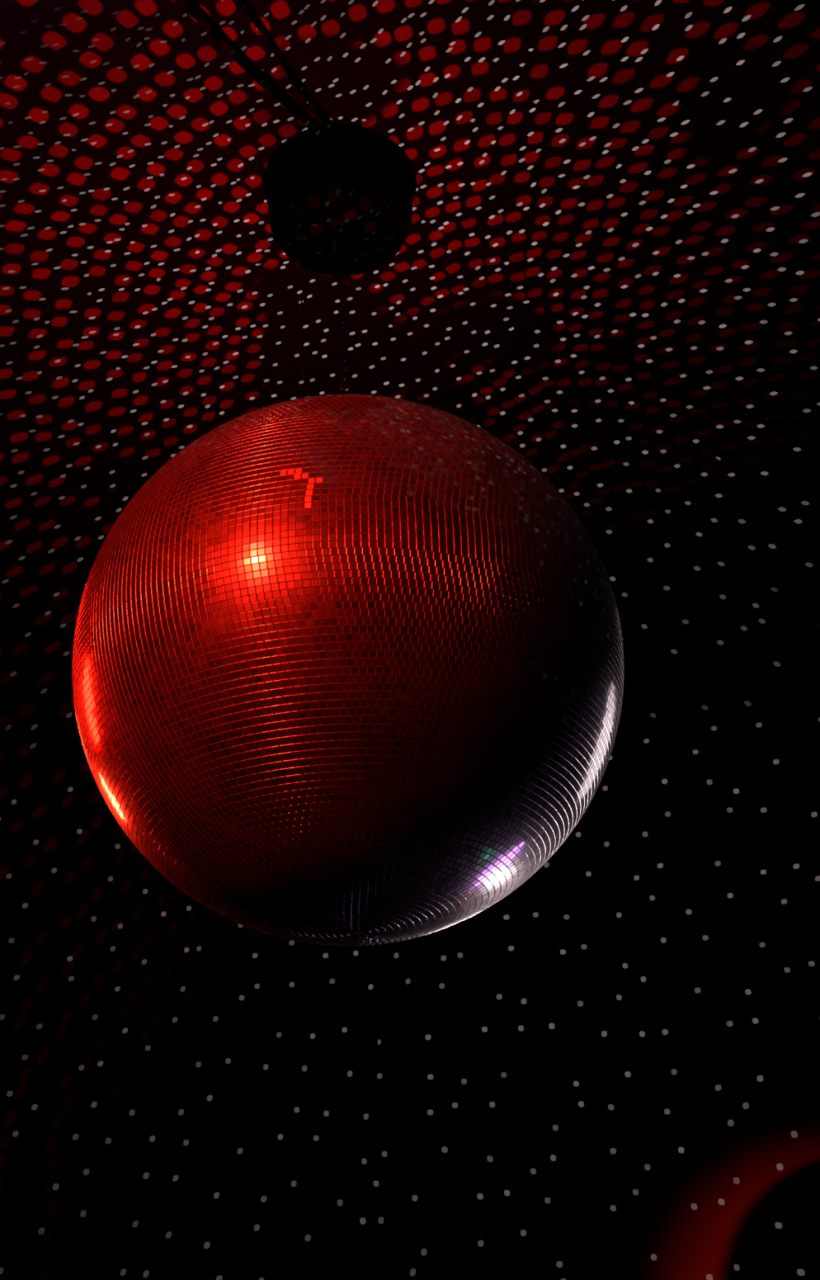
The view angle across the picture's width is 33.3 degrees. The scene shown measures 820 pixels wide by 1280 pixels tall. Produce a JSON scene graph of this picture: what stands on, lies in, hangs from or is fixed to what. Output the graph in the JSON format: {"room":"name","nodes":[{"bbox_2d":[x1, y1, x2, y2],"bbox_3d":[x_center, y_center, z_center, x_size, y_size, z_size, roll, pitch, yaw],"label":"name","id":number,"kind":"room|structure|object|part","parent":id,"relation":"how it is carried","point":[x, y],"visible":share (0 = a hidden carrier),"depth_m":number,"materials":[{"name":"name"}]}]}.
{"room":"entertainment venue","nodes":[
{"label":"entertainment venue","id":0,"kind":"room"},
{"bbox_2d":[0,0,819,750],"bbox_3d":[-0.146,-0.731,3.811,12.000,0.120,4.500,-3,-28,0],"label":"ceiling","id":1,"kind":"structure","parent":0,"point":[607,266],"depth_m":3.40,"materials":[{"name":"paint"}]},
{"bbox_2d":[175,0,331,144],"bbox_3d":[-0.357,-1.192,2.781,0.025,0.019,0.587,-21,-33,31],"label":"power cable","id":2,"kind":"object","parent":1,"relation":"attached to","point":[187,5],"visible":1,"depth_m":2.82,"materials":[{"name":"black rubber"}]},
{"bbox_2d":[236,0,342,143],"bbox_3d":[-0.272,-1.196,2.790,0.017,0.012,0.525,-15,-31,22],"label":"cable","id":3,"kind":"object","parent":1,"relation":"attached to","point":[244,5],"visible":1,"depth_m":2.83,"materials":[{"name":"black rubber"}]},
{"bbox_2d":[268,146,413,275],"bbox_3d":[-0.154,-0.916,3.060,0.324,0.264,0.324,-3,-28,0],"label":"motor","id":4,"kind":"object","parent":1,"relation":"attached to","point":[349,202],"visible":0.98,"depth_m":2.99,"materials":[{"name":"black metal"}]},
{"bbox_3d":[-0.159,-1.017,3.114,0.230,0.034,0.230,-3,-28,0],"label":"mounting plate","id":5,"kind":"part","parent":4,"relation":"part of","materials":[{"name":"black metal"}]},
{"bbox_2d":[337,265,349,394],"bbox_3d":[-0.140,-0.613,2.896,0.017,0.473,0.017,23,-37,-38],"label":"chain","id":6,"kind":"object","parent":4,"relation":"hanging from","point":[341,276],"visible":0.73,"depth_m":2.92,"materials":[{"name":"grey metal"}]},
{"bbox_2d":[71,394,624,946],"bbox_3d":[-0.111,0.033,2.548,1.000,1.046,1.000,11,-31,-23],"label":"ball","id":7,"kind":"object","parent":6,"relation":"hanging from","point":[347,669],"visible":1,"depth_m":2.14,"materials":[{"name":"metal"}]},
{"bbox_2d":[0,712,819,1279],"bbox_3d":[-0.011,2.226,4.841,12.000,4.355,0.120,-3,-28,0],"label":"wall","id":8,"kind":"structure","parent":0,"point":[609,1068],"depth_m":5.14,"materials":[{"name":"paint"}]}
]}

